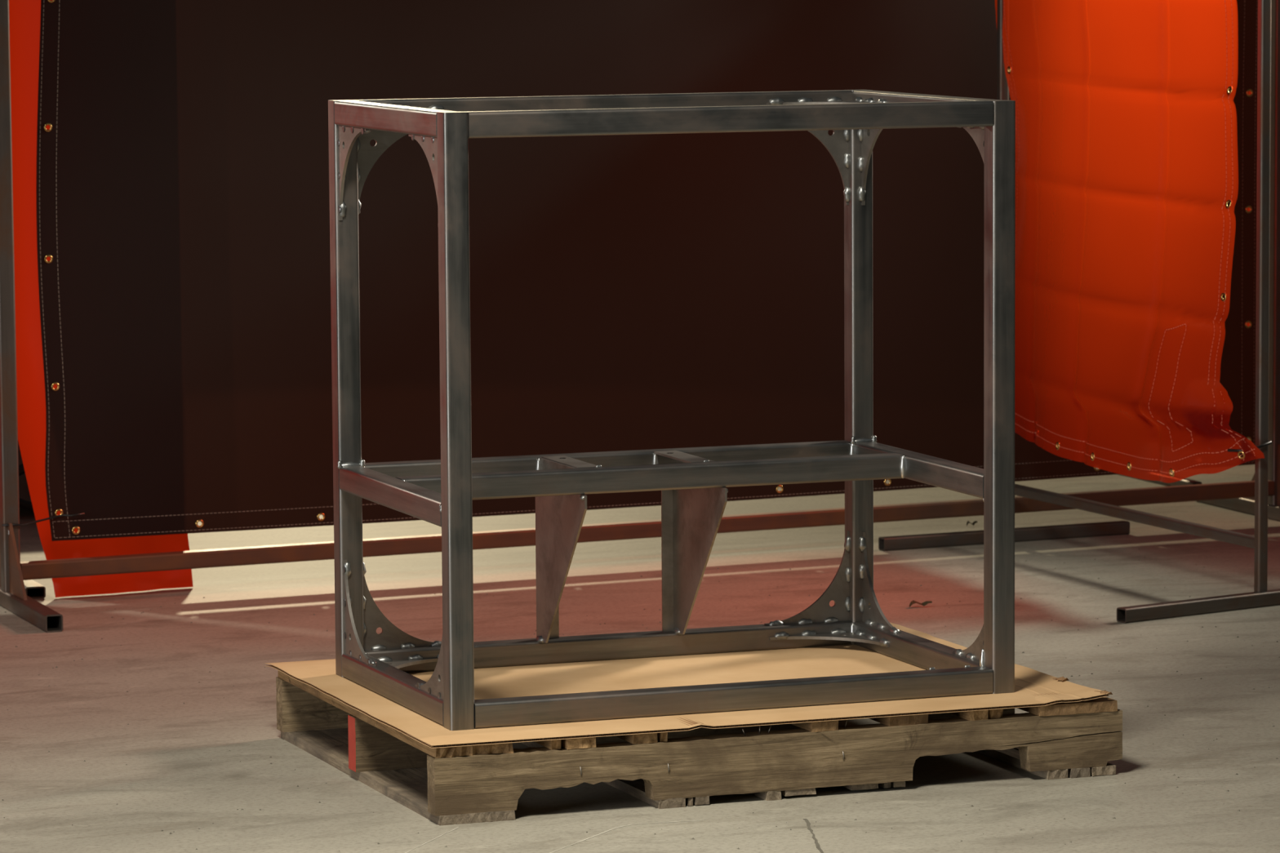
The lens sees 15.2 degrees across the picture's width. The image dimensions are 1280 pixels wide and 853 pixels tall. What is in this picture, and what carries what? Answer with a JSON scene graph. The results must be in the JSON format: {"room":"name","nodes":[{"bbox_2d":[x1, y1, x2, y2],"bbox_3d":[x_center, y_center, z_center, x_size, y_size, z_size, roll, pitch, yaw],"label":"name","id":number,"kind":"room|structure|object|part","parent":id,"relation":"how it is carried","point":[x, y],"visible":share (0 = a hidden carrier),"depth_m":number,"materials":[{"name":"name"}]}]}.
{"room":"workspace","nodes":[
{"label":"workspace","id":0,"kind":"room"},
{"bbox_2d":[0,438,1279,852],"bbox_3d":[0.971,0.666,6.680,18.000,0.100,24.200,-3,6,-20],"label":"floor","id":1,"kind":"structure","parent":0,"point":[158,769],"depth_m":8.32,"materials":[{"name":"concrete"}]},
{"bbox_2d":[17,441,31,502],"bbox_3d":[-1.522,0.042,10.911,0.560,0.300,0.450,-3,6,-20],"label":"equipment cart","id":2,"kind":"object","parent":1,"relation":"on","point":[24,491],"visible":0.02,"depth_m":10.73,"materials":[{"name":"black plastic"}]},
{"bbox_2d":[18,463,34,512],"bbox_3d":[-1.347,0.128,10.673,0.177,0.168,0.030,-4,7,-31],"label":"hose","id":3,"kind":"object","parent":1,"relation":"on","point":[24,504],"visible":0.14,"depth_m":10.66,"materials":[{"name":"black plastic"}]},
{"bbox_2d":[23,579,45,599],"bbox_3d":[-1.273,0.306,9.684,0.040,0.024,0.463,-3,6,-20],"label":"steel offcut","id":4,"kind":"object","parent":1,"relation":"on","point":[34,590],"visible":0.48,"depth_m":9.49,"materials":[{"name":"grey metal"}]},
{"bbox_2d":[0,0,1279,632],"bbox_3d":[0.085,-0.448,9.901,2.986,1.460,0.816,-3,6,-23],"label":"stand","id":5,"kind":"object","parent":1,"relation":"on","point":[1239,496],"visible":0.91,"depth_m":9.62,"materials":[{"name":"metal"}]},
{"bbox_3d":[-1.256,0.245,9.411,0.006,0.135,0.125,-3,6,-20],"label":"gusset plate","id":6,"kind":"part","parent":5,"relation":"part of","materials":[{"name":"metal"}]},
{"bbox_3d":[-1.229,-0.390,9.272,0.034,1.426,0.034,-3,6,-20],"label":"post","id":7,"kind":"part","parent":5,"relation":"part of","materials":[{"name":"metal"}]},
{"bbox_3d":[-1.201,0.260,9.263,0.006,0.135,0.125,-3,6,-20],"label":"gusset plate","id":8,"kind":"part","parent":5,"relation":"part of","materials":[{"name":"metal"}]},
{"bbox_2d":[1,512,84,525],"bbox_3d":[-1.167,0.181,9.362,0.184,0.014,0.032,-5,8,-40],"label":"cable tie","id":9,"kind":"object","parent":5,"relation":"attached to","point":[82,513],"visible":1,"depth_m":9.38,"materials":[{"name":"black plastic"}]},
{"bbox_2d":[8,0,193,597],"bbox_3d":[-1.081,-0.341,9.478,0.391,1.348,0.069,-3,7,-27],"label":"sheet","id":10,"kind":"object","parent":5,"relation":"hanging from","point":[24,15],"visible":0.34,"depth_m":9.47,"materials":[{"name":"plastic"}]},
{"bbox_2d":[35,0,1257,541],"bbox_3d":[0.092,-0.500,9.925,2.799,1.330,0.031,-3,7,-25],"label":"curtain","id":11,"kind":"object","parent":5,"relation":"hanging from","point":[644,291],"visible":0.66,"depth_m":9.76,"materials":[{"name":"brown plastic"}]},
{"bbox_3d":[1.373,0.097,10.662,0.006,0.135,0.125,-3,6,-20],"label":"gusset plate","id":12,"kind":"part","parent":5,"relation":"part of","materials":[{"name":"metal"}]},
{"bbox_3d":[1.400,-0.538,10.522,0.034,1.426,0.034,-3,6,-20],"label":"post","id":13,"kind":"part","parent":5,"relation":"part of","materials":[{"name":"metal"}]},
{"bbox_3d":[1.428,0.112,10.514,0.006,0.135,0.125,-3,6,-20],"label":"gusset plate","id":14,"kind":"part","parent":5,"relation":"part of","materials":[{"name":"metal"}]},
{"bbox_2d":[0,543,1279,849],"bbox_3d":[-0.100,0.473,8.106,3.799,0.002,3.145,-3,6,-20],"label":"floor grit","id":15,"kind":"structure","parent":1,"relation":"on","point":[1139,544],"depth_m":8.36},
{"bbox_2d":[275,670,1122,826],"bbox_3d":[0.078,0.466,7.622,1.119,0.117,0.837,-3,6,-20],"label":"wooden pallet","id":16,"kind":"object","parent":1,"relation":"on","point":[486,783],"visible":0.55,"depth_m":7.27,"materials":[{"name":"brown wood"}]},
{"bbox_2d":[265,622,1112,748],"bbox_3d":[0.059,0.401,7.628,1.108,0.020,0.888,-3,6,-20],"label":"cardboard sheet","id":17,"kind":"object","parent":16,"relation":"on","point":[1033,688],"visible":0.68,"depth_m":7.55,"materials":[{"name":"brown cardboard"}]},
{"bbox_2d":[328,88,1015,730],"bbox_3d":[0.044,-0.052,7.544,0.933,0.920,0.595,-3,6,-20],"label":"rack","id":18,"kind":"object","parent":17,"relation":"on","point":[692,482],"visible":1,"depth_m":7.58,"materials":[{"name":"metal"}]},
{"bbox_3d":[-0.468,-0.059,7.649,0.039,0.920,0.039,-3,6,-20],"label":"post","id":19,"kind":"part","parent":18,"relation":"part of","materials":[{"name":"metal"}]},
{"bbox_3d":[-0.370,0.107,7.404,0.039,0.039,0.517,-3,6,-20],"label":"shelf rail","id":20,"kind":"part","parent":18,"relation":"part of","materials":[{"name":"metal"}]},
{"bbox_3d":[-0.374,-0.471,7.344,0.039,0.039,0.517,-3,6,-20],"label":"rail","id":21,"kind":"part","parent":18,"relation":"part of","materials":[{"name":"metal"}]},
{"bbox_3d":[-0.368,0.405,7.436,0.039,0.039,0.517,-3,6,-20],"label":"rail","id":22,"kind":"part","parent":18,"relation":"part of","materials":[{"name":"metal"}]},
{"bbox_3d":[-0.274,-0.007,7.131,0.039,0.920,0.039,-3,6,-20],"label":"post","id":23,"kind":"part","parent":18,"relation":"part of","materials":[{"name":"metal"}]},
{"bbox_3d":[-0.056,-0.516,7.757,0.848,0.039,0.039,-3,6,-20],"label":"rail","id":24,"kind":"part","parent":18,"relation":"part of","materials":[{"name":"metal"}]},
{"bbox_3d":[-0.052,0.061,7.817,0.848,0.039,0.039,-3,6,-20],"label":"shelf rail","id":25,"kind":"part","parent":18,"relation":"part of","materials":[{"name":"metal"}]},
{"bbox_3d":[-0.050,0.360,7.849,0.848,0.039,0.039,-3,6,-20],"label":"rail","id":26,"kind":"part","parent":18,"relation":"part of","materials":[{"name":"metal"}]},
{"bbox_3d":[0.021,0.081,7.623,0.848,0.039,0.039,-3,6,-20],"label":"shelf rail","id":27,"kind":"part","parent":18,"relation":"part of","materials":[{"name":"metal"}]},
{"bbox_3d":[0.139,-0.464,7.239,0.848,0.039,0.039,-3,6,-20],"label":"rail","id":28,"kind":"part","parent":18,"relation":"part of","materials":[{"name":"metal"}]},
{"bbox_3d":[0.145,0.413,7.330,0.848,0.039,0.039,-3,6,-20],"label":"rail","id":29,"kind":"part","parent":18,"relation":"part of","materials":[{"name":"metal"}]},
{"bbox_3d":[0.362,-0.097,7.957,0.039,0.920,0.039,-3,6,-20],"label":"post","id":30,"kind":"part","parent":18,"relation":"part of","materials":[{"name":"metal"}]},
{"bbox_3d":[0.463,0.367,7.743,0.039,0.039,0.517,-3,6,-20],"label":"rail","id":31,"kind":"part","parent":18,"relation":"part of","materials":[{"name":"metal"}]},
{"bbox_3d":[0.461,0.069,7.712,0.039,0.039,0.517,-3,6,-20],"label":"shelf rail","id":32,"kind":"part","parent":18,"relation":"part of","materials":[{"name":"metal"}]},
{"bbox_3d":[0.457,-0.509,7.652,0.039,0.039,0.517,-3,6,-20],"label":"rail","id":33,"kind":"part","parent":18,"relation":"part of","materials":[{"name":"metal"}]},
{"bbox_3d":[0.557,-0.044,7.439,0.039,0.920,0.039,-3,6,-20],"label":"post","id":34,"kind":"part","parent":18,"relation":"part of","materials":[{"name":"metal"}]},
{"bbox_2d":[909,600,932,607],"bbox_3d":[0.539,0.342,9.264,0.046,0.012,0.021,-2,6,-12],"label":"dry leaf","id":35,"kind":"object","parent":1,"relation":"on","point":[913,602],"visible":1,"depth_m":9.26,"materials":[{"name":"brown plant"}]},
{"bbox_2d":[966,520,977,525],"bbox_3d":[0.725,0.212,10.504,0.025,0.012,0.012,-2,6,-12],"label":"dry leaf","id":36,"kind":"object","parent":1,"relation":"on","point":[968,522],"visible":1,"depth_m":10.50,"materials":[{"name":"brown plant"}]},
{"bbox_2d":[878,0,1279,623],"bbox_3d":[1.015,-0.452,9.642,0.693,1.511,1.217,-3,6,-20],"label":"stand","id":37,"kind":"object","parent":1,"relation":"on","point":[1261,597],"visible":0.73,"depth_m":9.23,"materials":[{"name":"metal"}]},
{"bbox_3d":[0.767,-0.511,10.151,0.022,1.474,0.022,-3,6,-20],"label":"post","id":38,"kind":"part","parent":37,"relation":"part of","materials":[{"name":"metal"}]},
{"bbox_2d":[995,0,1264,483],"bbox_3d":[0.948,-0.506,9.648,0.092,1.183,1.161,-3,6,-20],"label":"curtain","id":39,"kind":"object","parent":37,"relation":"hanging from","point":[1126,162],"visible":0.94,"depth_m":9.54,"materials":[{"name":"plastic"}]},
{"bbox_3d":[0.984,0.177,9.734,0.022,0.022,1.061,-3,6,-23],"label":"rail","id":40,"kind":"part","parent":37,"relation":"part of","materials":[{"name":"metal"}]},
{"bbox_2d":[1227,440,1271,452],"bbox_3d":[1.173,0.038,9.217,0.087,0.021,0.032,-1,6,-5],"label":"cable tie","id":41,"kind":"object","parent":37,"relation":"attached to","point":[1269,442],"visible":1,"depth_m":9.21,"materials":[{"name":"black plastic"}]},
{"bbox_3d":[1.192,-0.413,9.184,0.022,1.474,0.022,-3,6,-20],"label":"post","id":42,"kind":"part","parent":37,"relation":"part of","materials":[{"name":"metal"}]},
{"bbox_2d":[1120,474,1201,486],"bbox_3d":[1.657,-0.629,11.440,1.004,1.480,0.500,-3,6,-20],"label":"stand","id":43,"kind":"object","parent":1,"relation":"on","point":[1184,482],"visible":0.14,"depth_m":11.17,"materials":[{"name":"metal"}]},
{"bbox_2d":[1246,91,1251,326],"bbox_3d":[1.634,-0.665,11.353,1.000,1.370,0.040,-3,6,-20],"label":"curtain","id":44,"kind":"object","parent":43,"relation":"hanging from","point":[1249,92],"visible":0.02,"depth_m":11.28,"materials":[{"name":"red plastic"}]}
]}

